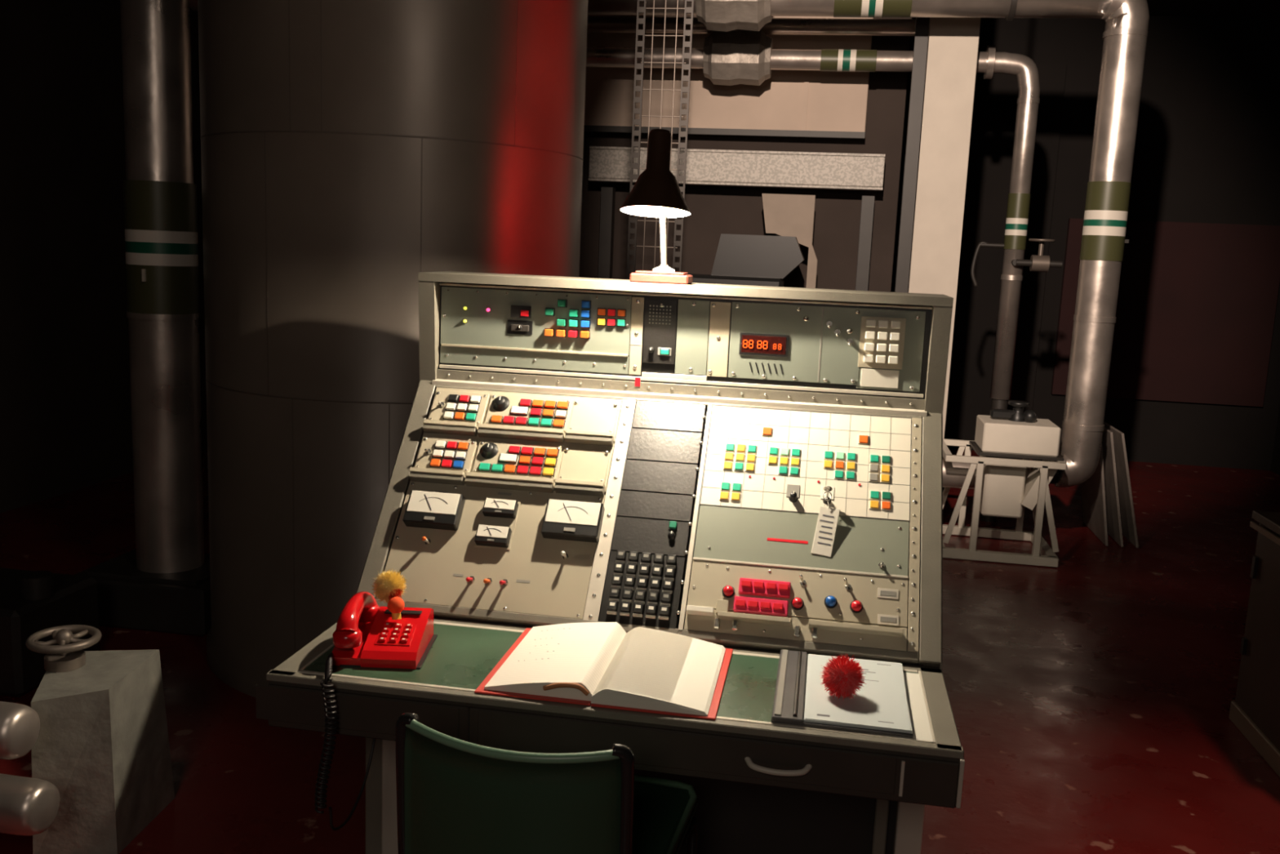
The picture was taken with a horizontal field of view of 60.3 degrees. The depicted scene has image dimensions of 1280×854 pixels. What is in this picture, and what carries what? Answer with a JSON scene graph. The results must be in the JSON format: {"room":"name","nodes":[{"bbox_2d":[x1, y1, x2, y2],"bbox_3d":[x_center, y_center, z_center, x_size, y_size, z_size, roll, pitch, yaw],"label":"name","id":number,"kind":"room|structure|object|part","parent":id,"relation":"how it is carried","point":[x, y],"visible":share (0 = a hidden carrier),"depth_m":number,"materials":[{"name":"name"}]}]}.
{"room":"industrial control room","nodes":[
{"label":"industrial control room","id":0,"kind":"room"},
{"bbox_2d":[0,0,207,513],"bbox_3d":[-3.920,-1.079,4.387,0.110,3.700,12.500,4,9,9],"label":"wall","id":1,"kind":"structure","parent":0,"point":[65,403],"depth_m":6.68,"materials":[{"name":"metal"}]},
{"bbox_2d":[0,448,1279,853],"bbox_3d":[0.180,1.083,4.005,8.400,0.100,12.500,4,9,9],"label":"floor","id":2,"kind":"structure","parent":0,"point":[1091,695],"depth_m":4.14,"materials":[{"name":"red paint"}]},
{"bbox_2d":[0,567,99,697],"bbox_3d":[-2.371,0.708,4.085,0.500,0.400,0.450,4,9,9],"label":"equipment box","id":3,"kind":"object","parent":2,"relation":"on","point":[32,602],"visible":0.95,"depth_m":3.94,"materials":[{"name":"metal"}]},
{"bbox_2d":[0,624,174,853],"bbox_3d":[-2.737,0.761,3.115,2.790,0.577,0.610,4,9,9],"label":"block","id":4,"kind":"object","parent":2,"relation":"on","point":[95,726],"visible":1,"depth_m":2.88,"materials":[{"name":"grey concrete"}]},
{"bbox_2d":[75,0,211,636],"bbox_3d":[-1.978,-1.014,4.519,0.620,3.690,0.500,4,9,9],"label":"insulated pipe","id":5,"kind":"object","parent":2,"relation":"on","point":[162,584],"visible":0.97,"depth_m":4.51,"materials":[{"name":"silver metal"}]},
{"bbox_2d":[197,0,587,697],"bbox_3d":[-0.943,-0.934,4.299,1.470,3.690,1.470,4,9,9],"label":"column","id":6,"kind":"structure","parent":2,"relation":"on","point":[352,150],"depth_m":3.72,"materials":[{"name":"grey metal"}]},
{"bbox_2d":[395,712,698,853],"bbox_3d":[-0.169,0.886,2.156,0.465,0.856,0.664,5,9,13],"label":"office chair","id":7,"kind":"object","parent":2,"relation":"on","point":[455,795],"visible":1,"depth_m":1.81,"materials":[{"name":"green"}]},
{"bbox_3d":[-0.155,0.823,2.190,0.463,0.057,0.550,5,9,13],"label":"seat","id":8,"kind":"part","parent":7,"relation":"part of","materials":[{"name":"green plastic"}]},
{"bbox_2d":[255,271,964,853],"bbox_3d":[0.000,0.445,2.697,1.422,1.562,1.156,4,9,9],"label":"control console","id":9,"kind":"object","parent":2,"relation":"on","point":[755,472],"visible":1,"depth_m":2.72,"materials":[{"name":"grey metal"}]},
{"bbox_2d":[314,591,437,830],"bbox_3d":[-0.571,0.602,2.397,0.200,0.440,0.345,2,9,0],"label":"telephone","id":10,"kind":"object","parent":9,"relation":"on","point":[366,634],"visible":0.99,"depth_m":2.35,"materials":[{"name":"red plastic"}]},
{"bbox_3d":[-0.634,0.649,2.361,0.077,0.354,0.254,4,9,9],"label":"coiled cord","id":11,"kind":"part","parent":10,"relation":"part of","materials":[{"name":"black plastic"}]},
{"bbox_2d":[371,568,406,619],"bbox_3d":[-0.559,0.370,2.464,0.087,0.104,0.089,4,9,9],"label":"pompom","id":12,"kind":"object","parent":10,"relation":"on","point":[388,587],"visible":1,"depth_m":2.44,"materials":[{"name":"yellow fabric"}]},
{"bbox_2d":[474,622,733,719],"bbox_3d":[-0.060,0.505,2.374,0.490,0.041,0.393,4,9,9],"label":"open logbook","id":13,"kind":"object","parent":9,"relation":"on","point":[602,664],"visible":1,"depth_m":2.31,"materials":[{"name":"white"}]},
{"bbox_3d":[-0.062,0.583,2.375,1.422,0.113,0.466,4,9,9],"label":"desk frame","id":14,"kind":"part","parent":9,"relation":"part of","materials":[{"name":"metal"}]},
{"bbox_3d":[0.059,0.098,2.856,1.401,0.920,0.720,4,9,9],"label":"slope frame","id":15,"kind":"part","parent":9,"relation":"part of","materials":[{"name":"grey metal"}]},
{"bbox_2d":[620,128,693,284],"bbox_3d":[0.051,-0.557,2.817,0.176,0.381,0.322,4,9,9],"label":"desk lamp","id":16,"kind":"object","parent":9,"relation":"on","point":[656,192],"visible":1,"depth_m":2.72,"materials":[{"name":"black metal"}]},
{"bbox_3d":[0.042,-0.630,2.731,0.176,0.212,0.175,4,9,9],"label":"lamp shade","id":17,"kind":"part","parent":16,"relation":"part of","materials":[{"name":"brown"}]},
{"bbox_2d":[417,271,953,417],"bbox_3d":[0.107,-0.237,3.004,1.400,0.306,0.255,4,9,9],"label":"control panel","id":18,"kind":"object","parent":9,"relation":"attached to","point":[780,351],"depth_m":2.91,"materials":[{"name":"metal"}]},
{"bbox_3d":[0.374,0.354,2.605,0.508,0.232,0.209,4,9,9],"label":"control panel","id":19,"kind":"part","parent":9,"relation":"part of","materials":[{"name":"grey metal"}]},
{"bbox_3d":[0.410,0.225,2.688,0.535,0.476,0.412,4,9,9],"label":"mimic panel","id":20,"kind":"part","parent":9,"relation":"part of","materials":[{"name":"metal"}]},
{"bbox_2d":[770,648,912,737],"bbox_3d":[0.420,0.547,2.303,0.270,0.018,0.378,4,9,9],"label":"folder","id":21,"kind":"object","parent":9,"relation":"on","point":[881,707],"visible":0.88,"depth_m":2.24,"materials":[{"name":"paper"}]},
{"bbox_2d":[820,653,866,700],"bbox_3d":[0.414,0.509,2.248,0.095,0.096,0.098,4,9,9],"label":"pompom","id":22,"kind":"object","parent":21,"relation":"on","point":[842,676],"visible":1,"depth_m":2.23,"materials":[{"name":"red fabric"}]},
{"bbox_2d":[626,0,693,279],"bbox_3d":[0.081,-1.032,5.201,0.260,3.660,0.046,4,9,9],"label":"cable tray","id":23,"kind":"object","parent":2,"relation":"on","point":[639,10],"visible":0.39,"depth_m":5.11,"materials":[{"name":"grey metal"}]},
{"bbox_2d":[588,146,884,290],"bbox_3d":[0.588,-0.696,7.529,1.950,2.312,0.180,4,9,9],"label":"support frame","id":24,"kind":"structure","parent":2,"relation":"on","point":[834,171],"depth_m":7.27,"materials":[{"name":"metal"}]},
{"bbox_2d":[688,233,804,286],"bbox_3d":[0.496,-0.353,7.116,1.020,1.760,0.300,4,9,9],"label":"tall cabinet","id":25,"kind":"object","parent":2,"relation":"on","point":[740,259],"visible":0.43,"depth_m":6.86,"materials":[{"name":"metal"}]},
{"bbox_2d":[761,193,817,288],"bbox_3d":[0.936,-0.494,7.258,0.380,2.030,0.070,4,9,9],"label":"support bracket","id":26,"kind":"object","parent":2,"relation":"on","point":[784,215],"visible":0.46,"depth_m":7.09,"materials":[{"name":"beige metal"}]},
{"bbox_2d":[586,16,1062,522],"bbox_3d":[0.045,-1.083,7.279,5.180,3.110,0.361,4,9,9],"label":"insulated pipe","id":27,"kind":"object","parent":2,"relation":"on","point":[738,56],"visible":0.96,"depth_m":6.85,"materials":[{"name":"silver metal"}]},
{"bbox_2d":[894,17,980,438],"bbox_3d":[1.786,-1.219,6.727,0.392,3.700,0.215,4,9,9],"label":"steel column","id":28,"kind":"structure","parent":2,"relation":"on","point":[945,49],"depth_m":6.59,"materials":[{"name":"beige metal"}]},
{"bbox_2d":[942,400,1066,567],"bbox_3d":[2.019,0.276,6.382,0.740,0.873,0.610,4,9,9],"label":"pump","id":29,"kind":"object","parent":2,"relation":"on","point":[1003,483],"visible":0.9,"depth_m":6.18,"materials":[{"name":"metal"}]},
{"bbox_3d":[2.020,0.168,6.344,0.740,0.648,0.400,4,9,9],"label":"motor and housing","id":30,"kind":"part","parent":29,"relation":"part of","materials":[{"name":"metal"}]},
{"bbox_2d":[1080,421,1138,547],"bbox_3d":[2.902,0.329,6.852,0.297,0.693,0.620,4,9,9],"label":"boards","id":31,"kind":"object","parent":2,"relation":"on","point":[1107,501],"visible":0.7,"depth_m":6.67,"materials":[{"name":"grey metal"}]},
{"bbox_2d":[1228,510,1279,777],"bbox_3d":[2.477,0.801,3.528,0.702,0.800,1.040,4,9,9],"label":"base cabinet","id":32,"kind":"object","parent":2,"relation":"on","point":[1255,711],"visible":1,"depth_m":3.90,"materials":[{"name":"beige"}]},
{"bbox_2d":[578,17,911,292],"bbox_3d":[-0.732,-1.511,7.870,5.000,3.700,0.100,4,9,9],"label":"wall partition","id":33,"kind":"structure","parent":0,"point":[714,211],"depth_m":7.53,"materials":[{"name":"grey metal"}]},
{"bbox_2d":[583,14,873,138],"bbox_3d":[0.376,-2.583,7.363,2.300,1.230,0.145,4,9,9],"label":"wall panel","id":34,"kind":"object","parent":33,"relation":"attached to","point":[816,104],"visible":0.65,"depth_m":7.33,"materials":[{"name":"metal"}]},
{"bbox_2d":[890,16,1279,471],"bbox_3d":[1.329,-1.738,9.805,8.600,3.700,0.160,4,9,9],"label":"wall","id":35,"kind":"structure","parent":0,"point":[1194,376],"depth_m":9.26,"materials":[{"name":"grey paint"}]},
{"bbox_2d":[1146,0,1279,17],"bbox_3d":[0.339,-2.665,3.396,8.400,0.100,12.500,4,9,9],"label":"ceiling","id":36,"kind":"structure","parent":0,"point":[1233,8],"depth_m":8.67,"materials":[{"name":"grey"}]},
{"bbox_2d":[189,0,1098,31],"bbox_3d":[-0.137,-2.709,6.353,5.300,0.800,0.377,4,9,9],"label":"pipe","id":37,"kind":"object","parent":36,"relation":"hanging from","point":[724,15],"visible":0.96,"depth_m":6.11,"materials":[{"name":"silver metal"}]},
{"bbox_2d":[1054,0,1149,487],"bbox_3d":[2.554,-1.033,6.136,0.304,2.809,0.224,4,9,9],"label":"insulated pipe","id":38,"kind":"object","parent":37,"relation":"attached to","point":[1125,35],"visible":0.97,"depth_m":6.04,"materials":[{"name":"silver metal"}]},
{"bbox_2d":[1271,404,1279,475],"bbox_3d":[4.444,-0.502,3.012,0.100,3.700,12.500,4,9,9],"label":"wall","id":39,"kind":"structure","parent":0,"point":[1275,467],"depth_m":9.30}
]}

